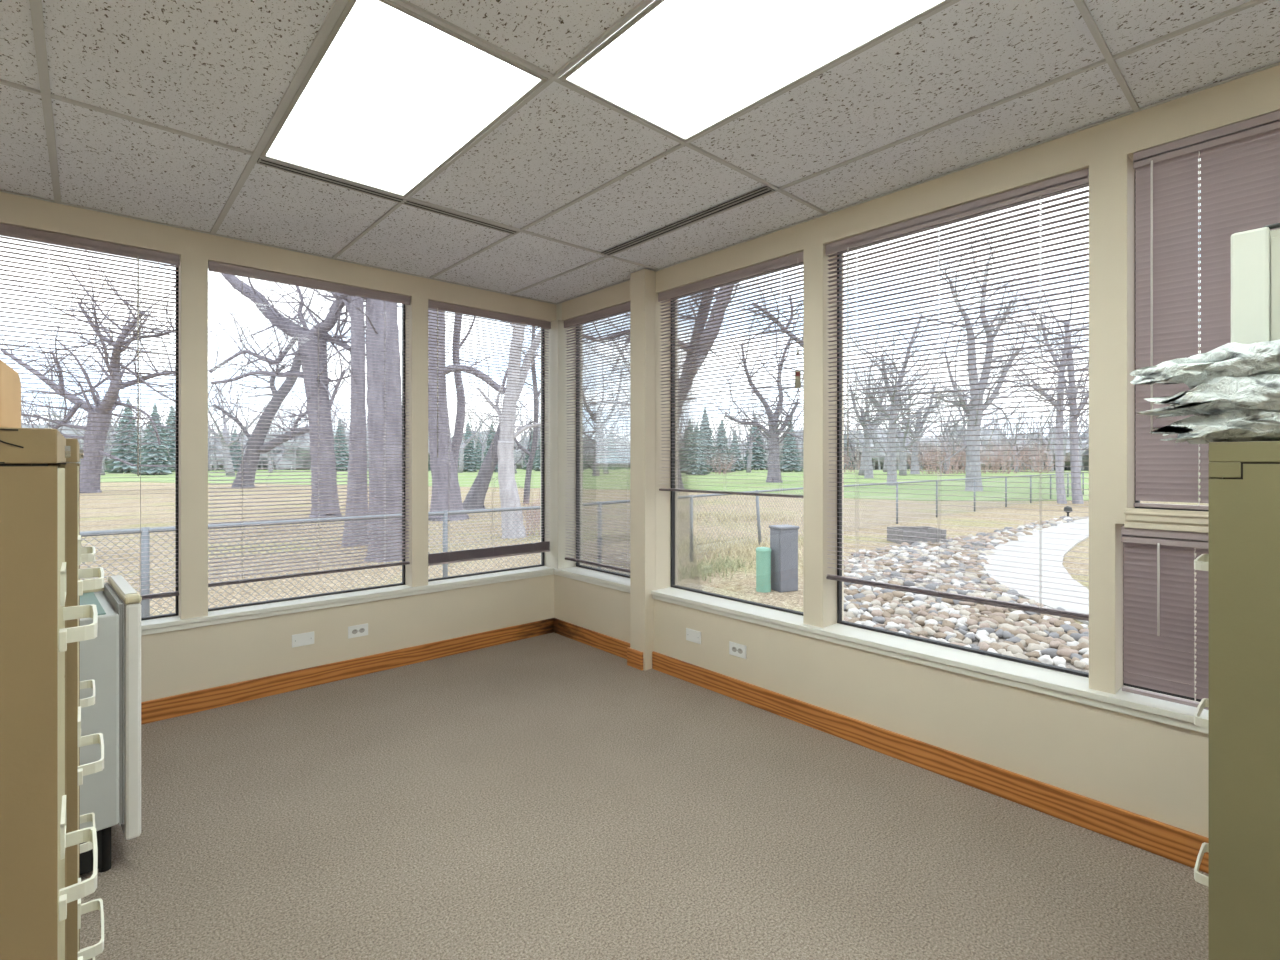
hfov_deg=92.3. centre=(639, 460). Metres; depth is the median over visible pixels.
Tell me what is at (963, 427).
tree
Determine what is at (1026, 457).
shrub
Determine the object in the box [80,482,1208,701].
ground
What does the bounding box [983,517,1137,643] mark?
path
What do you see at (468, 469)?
conifer
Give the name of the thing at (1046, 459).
shrub
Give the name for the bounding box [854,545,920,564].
edging
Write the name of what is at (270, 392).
tree
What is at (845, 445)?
conifer
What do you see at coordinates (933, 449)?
shrub
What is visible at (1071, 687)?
window sill
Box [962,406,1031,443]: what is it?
tree
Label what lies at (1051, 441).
tree
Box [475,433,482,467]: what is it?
conifer
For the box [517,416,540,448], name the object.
tree
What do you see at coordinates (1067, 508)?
path light
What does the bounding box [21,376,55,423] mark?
tree
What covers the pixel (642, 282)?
wall column
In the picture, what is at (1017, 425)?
tree
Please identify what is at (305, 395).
tree
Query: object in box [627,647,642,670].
baseboard
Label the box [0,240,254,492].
bare tree
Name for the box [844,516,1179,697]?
gravel bed
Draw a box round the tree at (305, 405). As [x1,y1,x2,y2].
[269,405,332,438]
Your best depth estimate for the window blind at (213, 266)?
3.68 m
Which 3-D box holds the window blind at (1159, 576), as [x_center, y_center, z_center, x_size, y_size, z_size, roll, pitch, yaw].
[2.090,0.532,1.812,0.048,0.591,1.068,0,0,-42]
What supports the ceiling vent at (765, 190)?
in the ceiling
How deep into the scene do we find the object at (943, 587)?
8.76 m
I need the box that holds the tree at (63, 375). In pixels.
[22,375,98,424]
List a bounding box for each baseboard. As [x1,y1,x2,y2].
[141,618,553,724]
[554,618,629,658]
[627,647,642,670]
[652,651,1208,873]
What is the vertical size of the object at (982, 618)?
0.111 m
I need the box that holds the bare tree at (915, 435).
[859,347,968,473]
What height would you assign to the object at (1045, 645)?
0.075 m
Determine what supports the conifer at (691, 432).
on the ground at (741, 586)
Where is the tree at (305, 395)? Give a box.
[305,395,349,470]
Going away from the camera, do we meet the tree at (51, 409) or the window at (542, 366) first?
the window at (542, 366)
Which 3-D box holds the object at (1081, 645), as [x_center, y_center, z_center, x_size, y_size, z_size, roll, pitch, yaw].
[4.395,1.855,6.078,0.130,0.111,0.179,0,0,38]
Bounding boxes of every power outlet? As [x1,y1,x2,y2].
[348,623,367,638]
[729,641,745,658]
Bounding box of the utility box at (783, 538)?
[769,524,798,591]
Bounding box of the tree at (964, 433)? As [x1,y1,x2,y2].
[919,361,1004,451]
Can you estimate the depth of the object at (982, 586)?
8.91 m
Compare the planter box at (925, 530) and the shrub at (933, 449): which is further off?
the shrub at (933, 449)
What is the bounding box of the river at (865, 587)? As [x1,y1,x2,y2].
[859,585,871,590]
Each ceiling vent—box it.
[257,158,518,234]
[601,186,774,255]
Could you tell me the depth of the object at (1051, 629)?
6.64 m
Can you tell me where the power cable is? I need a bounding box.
[1264,222,1279,230]
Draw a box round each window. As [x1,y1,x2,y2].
[141,265,178,620]
[208,304,404,610]
[428,329,543,581]
[576,310,629,577]
[671,262,802,615]
[837,183,1088,677]
[1123,524,1200,701]
[1135,151,1208,511]
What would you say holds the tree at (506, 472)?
on the ground at (741, 586)
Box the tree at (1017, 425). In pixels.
[986,377,1048,470]
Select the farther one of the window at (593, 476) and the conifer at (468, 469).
the conifer at (468, 469)
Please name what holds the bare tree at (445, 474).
on the ground at (741, 586)
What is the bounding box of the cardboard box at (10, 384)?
[0,360,20,427]
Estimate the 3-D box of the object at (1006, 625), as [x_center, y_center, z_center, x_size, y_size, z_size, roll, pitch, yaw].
[4.034,1.852,6.738,0.190,0.113,0.136,0,0,33]
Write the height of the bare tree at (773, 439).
21.131 m
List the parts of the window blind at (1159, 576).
rail, ladder cord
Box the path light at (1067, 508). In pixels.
[1064,506,1072,516]
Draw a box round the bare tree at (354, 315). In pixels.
[337,296,401,545]
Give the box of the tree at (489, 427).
[465,382,540,472]
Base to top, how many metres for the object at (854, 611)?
0.110 m
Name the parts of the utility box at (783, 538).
door, lid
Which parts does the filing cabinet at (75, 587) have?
lid, drawer, drawer, drawer, handle, handle, handle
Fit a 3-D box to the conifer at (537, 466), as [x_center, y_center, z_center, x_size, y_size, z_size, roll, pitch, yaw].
[-16.702,-2.555,107.904,4.879,9.065,4.540,0,0,8]
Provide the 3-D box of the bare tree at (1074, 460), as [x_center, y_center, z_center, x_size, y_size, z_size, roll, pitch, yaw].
[19.243,-4.101,26.693,11.476,12.910,9.088,0,0,3]
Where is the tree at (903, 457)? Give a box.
[844,354,983,475]
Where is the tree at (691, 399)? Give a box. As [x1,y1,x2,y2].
[691,399,716,444]
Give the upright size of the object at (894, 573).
0.122 m
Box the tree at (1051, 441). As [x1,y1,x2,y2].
[984,387,1086,470]
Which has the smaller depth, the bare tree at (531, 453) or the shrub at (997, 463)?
the bare tree at (531, 453)
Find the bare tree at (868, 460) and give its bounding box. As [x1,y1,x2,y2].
[844,346,921,477]
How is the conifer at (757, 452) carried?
on the ground at (741, 586)
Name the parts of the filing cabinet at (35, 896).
lid, drawer, drawer, drawer, handle, handle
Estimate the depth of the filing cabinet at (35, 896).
0.66 m
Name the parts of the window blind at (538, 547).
rail, ladder cord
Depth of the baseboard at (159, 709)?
3.71 m
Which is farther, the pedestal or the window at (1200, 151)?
the pedestal
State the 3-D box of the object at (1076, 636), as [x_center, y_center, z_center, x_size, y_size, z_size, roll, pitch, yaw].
[4.630,1.867,6.447,0.194,0.110,0.151,0,0,41]
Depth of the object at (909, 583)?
9.15 m
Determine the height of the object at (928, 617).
0.087 m
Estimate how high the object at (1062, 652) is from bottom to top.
0.102 m
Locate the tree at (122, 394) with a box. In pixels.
[122,394,173,437]
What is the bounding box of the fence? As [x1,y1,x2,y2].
[80,473,1083,619]
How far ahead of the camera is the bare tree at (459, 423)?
20.89 m
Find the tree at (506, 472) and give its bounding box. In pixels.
[449,316,540,538]
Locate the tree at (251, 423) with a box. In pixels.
[123,347,292,475]
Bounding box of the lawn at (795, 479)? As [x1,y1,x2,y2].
[100,469,1200,500]
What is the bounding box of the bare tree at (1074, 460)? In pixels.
[927,223,1088,503]
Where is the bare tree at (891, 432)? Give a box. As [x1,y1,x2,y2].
[844,271,1001,484]
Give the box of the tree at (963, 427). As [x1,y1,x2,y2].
[921,364,988,473]
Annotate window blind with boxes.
[0,223,179,599]
[208,261,409,586]
[428,300,550,565]
[564,302,629,572]
[658,251,802,497]
[825,168,1088,620]
[1121,526,1208,709]
[1133,110,1279,509]
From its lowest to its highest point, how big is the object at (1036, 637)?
0.109 m
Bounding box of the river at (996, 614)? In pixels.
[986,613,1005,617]
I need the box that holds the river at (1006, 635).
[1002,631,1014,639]
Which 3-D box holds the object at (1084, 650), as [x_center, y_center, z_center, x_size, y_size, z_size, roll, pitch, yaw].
[4.320,1.854,5.932,0.159,0.096,0.115,0,0,-27]
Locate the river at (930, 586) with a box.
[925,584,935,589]
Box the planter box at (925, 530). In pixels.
[887,526,945,544]
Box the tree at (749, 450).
[715,372,786,472]
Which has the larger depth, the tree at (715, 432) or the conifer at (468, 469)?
the tree at (715, 432)
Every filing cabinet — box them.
[0,427,97,959]
[48,438,103,959]
[80,546,94,959]
[1194,441,1279,959]
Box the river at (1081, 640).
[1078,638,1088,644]
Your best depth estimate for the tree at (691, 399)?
96.49 m
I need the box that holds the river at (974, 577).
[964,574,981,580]
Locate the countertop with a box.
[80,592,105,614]
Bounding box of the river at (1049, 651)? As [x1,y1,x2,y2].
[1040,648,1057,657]
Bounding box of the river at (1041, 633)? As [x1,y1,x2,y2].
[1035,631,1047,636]
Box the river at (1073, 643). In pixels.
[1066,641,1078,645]
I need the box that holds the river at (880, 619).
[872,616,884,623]
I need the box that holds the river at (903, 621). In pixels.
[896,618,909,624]
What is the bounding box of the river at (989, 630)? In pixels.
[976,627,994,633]
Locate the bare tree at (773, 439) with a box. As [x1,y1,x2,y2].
[691,266,869,482]
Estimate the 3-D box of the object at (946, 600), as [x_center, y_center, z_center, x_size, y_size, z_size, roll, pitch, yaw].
[4.079,1.853,8.107,0.145,0.118,0.199,0,0,-36]
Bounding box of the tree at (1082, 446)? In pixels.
[1045,368,1088,473]
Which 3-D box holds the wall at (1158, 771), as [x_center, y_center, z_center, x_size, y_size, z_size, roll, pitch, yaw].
[1.528,0.009,2.547,0.220,2.676,6.341,0,0,-42]
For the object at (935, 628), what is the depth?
6.72 m
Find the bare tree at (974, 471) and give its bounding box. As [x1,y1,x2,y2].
[873,214,1088,490]
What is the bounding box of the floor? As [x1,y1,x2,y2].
[80,632,1208,959]
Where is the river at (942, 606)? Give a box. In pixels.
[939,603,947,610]
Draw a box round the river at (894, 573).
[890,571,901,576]
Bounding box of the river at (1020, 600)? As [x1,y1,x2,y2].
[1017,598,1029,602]
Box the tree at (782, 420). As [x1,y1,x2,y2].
[780,420,802,447]
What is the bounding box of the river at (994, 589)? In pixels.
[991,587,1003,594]
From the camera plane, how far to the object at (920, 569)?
10.13 m
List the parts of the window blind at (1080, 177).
ladder cord, rail, ladder cord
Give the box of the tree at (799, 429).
[748,394,802,469]
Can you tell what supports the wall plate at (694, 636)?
attached to the wall at (1158, 771)
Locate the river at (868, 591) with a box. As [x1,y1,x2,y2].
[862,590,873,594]
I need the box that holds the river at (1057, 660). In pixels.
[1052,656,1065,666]
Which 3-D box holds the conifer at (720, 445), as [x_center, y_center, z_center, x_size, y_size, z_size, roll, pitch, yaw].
[12.937,-2.356,96.134,4.412,8.646,4.271,0,0,-26]
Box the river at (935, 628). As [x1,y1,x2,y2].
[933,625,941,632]
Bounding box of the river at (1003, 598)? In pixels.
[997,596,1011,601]
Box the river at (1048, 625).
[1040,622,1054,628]
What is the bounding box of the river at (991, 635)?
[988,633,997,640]
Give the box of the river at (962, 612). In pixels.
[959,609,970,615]
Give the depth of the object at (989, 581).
9.34 m
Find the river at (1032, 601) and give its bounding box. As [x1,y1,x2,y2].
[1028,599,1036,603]
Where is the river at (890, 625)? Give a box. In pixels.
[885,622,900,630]
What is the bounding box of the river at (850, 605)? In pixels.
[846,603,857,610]
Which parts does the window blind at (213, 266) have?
rail, ladder cord, ladder cord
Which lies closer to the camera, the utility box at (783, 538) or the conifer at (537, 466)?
the utility box at (783, 538)
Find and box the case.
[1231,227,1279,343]
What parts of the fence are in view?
post, post, rail, post, post, post, post, post, post, post, post, post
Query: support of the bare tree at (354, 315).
on the ground at (741, 586)
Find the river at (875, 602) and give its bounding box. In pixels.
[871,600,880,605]
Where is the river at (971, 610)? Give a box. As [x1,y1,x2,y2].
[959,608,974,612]
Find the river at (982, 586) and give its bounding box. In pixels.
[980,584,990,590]
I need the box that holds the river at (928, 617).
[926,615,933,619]
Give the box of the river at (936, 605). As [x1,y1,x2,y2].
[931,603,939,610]
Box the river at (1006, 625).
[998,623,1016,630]
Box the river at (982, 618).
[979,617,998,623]
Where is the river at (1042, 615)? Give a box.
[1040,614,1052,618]
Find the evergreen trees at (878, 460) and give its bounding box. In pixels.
[21,395,1200,470]
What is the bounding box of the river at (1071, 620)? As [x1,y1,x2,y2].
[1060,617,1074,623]
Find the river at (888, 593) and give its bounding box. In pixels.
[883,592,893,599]
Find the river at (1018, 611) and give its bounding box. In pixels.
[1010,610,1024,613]
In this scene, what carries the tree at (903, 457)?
on the ground at (741, 586)
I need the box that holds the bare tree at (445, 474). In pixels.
[428,308,531,520]
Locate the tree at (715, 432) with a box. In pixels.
[690,407,744,446]
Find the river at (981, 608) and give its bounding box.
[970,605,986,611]
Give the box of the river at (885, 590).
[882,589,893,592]
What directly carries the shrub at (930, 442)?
on the ground at (741, 586)
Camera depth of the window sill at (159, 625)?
3.74 m
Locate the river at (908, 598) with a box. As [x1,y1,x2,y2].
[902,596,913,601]
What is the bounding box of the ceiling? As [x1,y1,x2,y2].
[0,0,1279,302]
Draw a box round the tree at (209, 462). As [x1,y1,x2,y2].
[208,404,244,470]
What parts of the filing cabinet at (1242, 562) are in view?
handle, handle, handle, lid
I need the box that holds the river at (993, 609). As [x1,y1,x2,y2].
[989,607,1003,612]
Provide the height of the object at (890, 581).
0.117 m
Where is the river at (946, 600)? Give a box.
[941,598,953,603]
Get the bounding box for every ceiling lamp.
[260,0,548,197]
[559,0,952,141]
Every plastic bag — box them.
[1130,339,1279,388]
[1138,373,1279,418]
[1149,409,1279,443]
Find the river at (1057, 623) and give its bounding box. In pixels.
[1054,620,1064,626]
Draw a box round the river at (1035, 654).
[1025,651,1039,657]
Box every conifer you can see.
[104,399,141,472]
[132,404,174,474]
[163,405,174,471]
[221,429,242,470]
[334,418,348,470]
[458,422,479,471]
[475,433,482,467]
[481,423,497,471]
[521,430,537,469]
[533,435,540,470]
[688,419,694,458]
[688,423,709,474]
[699,408,715,469]
[708,419,735,471]
[730,430,744,470]
[743,415,767,469]
[780,422,802,471]
[844,435,854,468]
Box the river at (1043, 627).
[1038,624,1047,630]
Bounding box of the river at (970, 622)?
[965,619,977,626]
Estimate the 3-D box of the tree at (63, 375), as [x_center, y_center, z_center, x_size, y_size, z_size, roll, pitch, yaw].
[-115.879,-8.362,124.546,15.637,21.002,20.825,0,0,35]
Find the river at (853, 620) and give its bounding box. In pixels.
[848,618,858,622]
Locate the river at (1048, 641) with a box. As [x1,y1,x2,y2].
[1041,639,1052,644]
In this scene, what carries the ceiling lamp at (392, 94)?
attached to the ceiling
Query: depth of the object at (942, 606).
7.70 m
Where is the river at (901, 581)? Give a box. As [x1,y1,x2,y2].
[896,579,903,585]
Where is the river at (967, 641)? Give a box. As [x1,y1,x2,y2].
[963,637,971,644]
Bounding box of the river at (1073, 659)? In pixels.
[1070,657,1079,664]
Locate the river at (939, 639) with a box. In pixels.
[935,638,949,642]
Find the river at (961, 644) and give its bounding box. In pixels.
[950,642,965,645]
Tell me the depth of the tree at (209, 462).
107.52 m
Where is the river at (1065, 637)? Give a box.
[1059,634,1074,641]
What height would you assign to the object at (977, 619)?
0.092 m
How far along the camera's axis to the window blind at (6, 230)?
3.08 m
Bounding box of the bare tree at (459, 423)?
[445,313,489,475]
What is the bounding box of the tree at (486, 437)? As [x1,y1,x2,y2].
[448,378,499,464]
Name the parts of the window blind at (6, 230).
ladder cord, rail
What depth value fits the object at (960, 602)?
7.88 m
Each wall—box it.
[0,190,568,701]
[554,65,1279,837]
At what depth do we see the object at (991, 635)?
6.43 m
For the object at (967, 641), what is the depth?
6.29 m
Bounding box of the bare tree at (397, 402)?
[296,287,401,561]
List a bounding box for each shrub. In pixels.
[514,489,540,535]
[706,447,738,473]
[844,437,872,472]
[896,428,984,474]
[896,442,946,471]
[909,433,985,472]
[940,428,1002,473]
[954,427,1054,473]
[956,432,1021,472]
[991,424,1066,471]
[1011,440,1069,472]
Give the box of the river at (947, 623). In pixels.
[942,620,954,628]
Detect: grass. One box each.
[693,509,802,568]
[698,552,751,581]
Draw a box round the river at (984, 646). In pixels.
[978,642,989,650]
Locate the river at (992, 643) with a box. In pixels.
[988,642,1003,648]
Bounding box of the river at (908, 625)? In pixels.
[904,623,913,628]
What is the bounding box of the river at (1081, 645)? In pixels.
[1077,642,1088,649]
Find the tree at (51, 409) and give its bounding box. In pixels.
[21,361,154,474]
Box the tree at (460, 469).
[447,376,497,472]
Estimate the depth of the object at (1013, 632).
6.47 m
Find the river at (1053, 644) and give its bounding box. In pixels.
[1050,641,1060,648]
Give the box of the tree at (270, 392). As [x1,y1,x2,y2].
[270,392,304,456]
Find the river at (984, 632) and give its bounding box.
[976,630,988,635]
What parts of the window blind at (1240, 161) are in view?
rail, ladder cord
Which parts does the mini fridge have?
trim, door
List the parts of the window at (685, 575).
pane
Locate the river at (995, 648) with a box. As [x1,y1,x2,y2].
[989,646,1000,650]
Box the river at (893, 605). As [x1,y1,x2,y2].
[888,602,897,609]
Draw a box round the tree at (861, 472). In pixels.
[844,305,963,474]
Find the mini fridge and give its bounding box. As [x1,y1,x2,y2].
[80,575,141,874]
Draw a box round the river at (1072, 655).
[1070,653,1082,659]
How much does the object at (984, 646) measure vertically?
0.120 m
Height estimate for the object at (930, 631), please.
0.119 m
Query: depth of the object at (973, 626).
6.75 m
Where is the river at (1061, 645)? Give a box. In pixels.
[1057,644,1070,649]
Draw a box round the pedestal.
[756,547,770,592]
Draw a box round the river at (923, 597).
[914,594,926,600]
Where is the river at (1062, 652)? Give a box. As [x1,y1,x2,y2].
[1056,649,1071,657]
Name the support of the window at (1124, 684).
in the wall at (1158, 771)
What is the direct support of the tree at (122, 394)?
on the ground at (741, 586)
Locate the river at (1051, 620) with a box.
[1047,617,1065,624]
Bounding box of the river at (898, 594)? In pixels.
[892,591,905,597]
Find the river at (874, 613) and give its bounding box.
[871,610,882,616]
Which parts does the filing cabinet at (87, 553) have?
handle, handle, handle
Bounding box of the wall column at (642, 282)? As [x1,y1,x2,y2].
[630,269,655,670]
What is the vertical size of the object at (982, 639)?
0.078 m
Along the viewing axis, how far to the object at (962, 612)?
7.36 m
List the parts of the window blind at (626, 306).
ladder cord, rail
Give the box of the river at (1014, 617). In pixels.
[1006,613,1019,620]
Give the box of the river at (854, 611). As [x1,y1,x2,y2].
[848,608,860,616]
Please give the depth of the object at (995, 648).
5.96 m
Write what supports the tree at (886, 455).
on the ground at (741, 586)
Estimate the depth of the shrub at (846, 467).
95.41 m
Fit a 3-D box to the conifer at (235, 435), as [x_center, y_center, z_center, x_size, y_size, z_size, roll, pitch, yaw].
[-69.187,-1.738,105.022,3.705,7.431,3.870,0,0,29]
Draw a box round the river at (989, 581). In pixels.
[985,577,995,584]
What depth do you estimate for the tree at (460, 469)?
92.26 m
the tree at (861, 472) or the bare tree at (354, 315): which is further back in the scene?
the tree at (861, 472)
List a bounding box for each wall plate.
[292,631,313,647]
[686,628,700,643]
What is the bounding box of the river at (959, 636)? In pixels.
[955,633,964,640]
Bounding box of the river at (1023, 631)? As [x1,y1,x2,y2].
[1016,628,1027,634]
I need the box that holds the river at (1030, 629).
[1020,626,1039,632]
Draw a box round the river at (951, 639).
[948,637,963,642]
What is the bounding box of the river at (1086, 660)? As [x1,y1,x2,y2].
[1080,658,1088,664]
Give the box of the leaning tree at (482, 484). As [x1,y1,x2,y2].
[463,355,538,509]
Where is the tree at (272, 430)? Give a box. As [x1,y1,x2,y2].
[242,399,297,472]
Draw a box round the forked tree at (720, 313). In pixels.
[524,269,786,401]
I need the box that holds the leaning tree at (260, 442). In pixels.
[174,293,342,488]
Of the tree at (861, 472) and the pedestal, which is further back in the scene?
the tree at (861, 472)
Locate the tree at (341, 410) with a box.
[297,393,367,446]
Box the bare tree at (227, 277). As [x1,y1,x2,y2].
[141,262,401,518]
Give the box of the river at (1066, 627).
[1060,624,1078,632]
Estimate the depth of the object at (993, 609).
7.46 m
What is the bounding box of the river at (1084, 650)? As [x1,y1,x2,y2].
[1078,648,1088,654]
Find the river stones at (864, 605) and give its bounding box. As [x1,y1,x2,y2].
[844,516,1088,669]
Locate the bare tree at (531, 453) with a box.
[468,321,540,503]
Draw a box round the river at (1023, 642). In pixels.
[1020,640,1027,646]
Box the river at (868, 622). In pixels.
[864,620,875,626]
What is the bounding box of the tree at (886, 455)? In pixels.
[857,377,912,471]
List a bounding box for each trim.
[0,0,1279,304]
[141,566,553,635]
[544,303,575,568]
[1124,508,1208,532]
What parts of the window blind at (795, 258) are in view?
rail, ladder cord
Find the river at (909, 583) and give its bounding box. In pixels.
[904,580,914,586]
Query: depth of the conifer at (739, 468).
109.32 m
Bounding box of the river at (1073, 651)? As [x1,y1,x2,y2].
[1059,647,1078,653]
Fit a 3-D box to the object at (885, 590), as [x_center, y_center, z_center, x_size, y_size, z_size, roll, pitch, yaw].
[3.479,1.849,8.561,0.204,0.111,0.140,0,0,20]

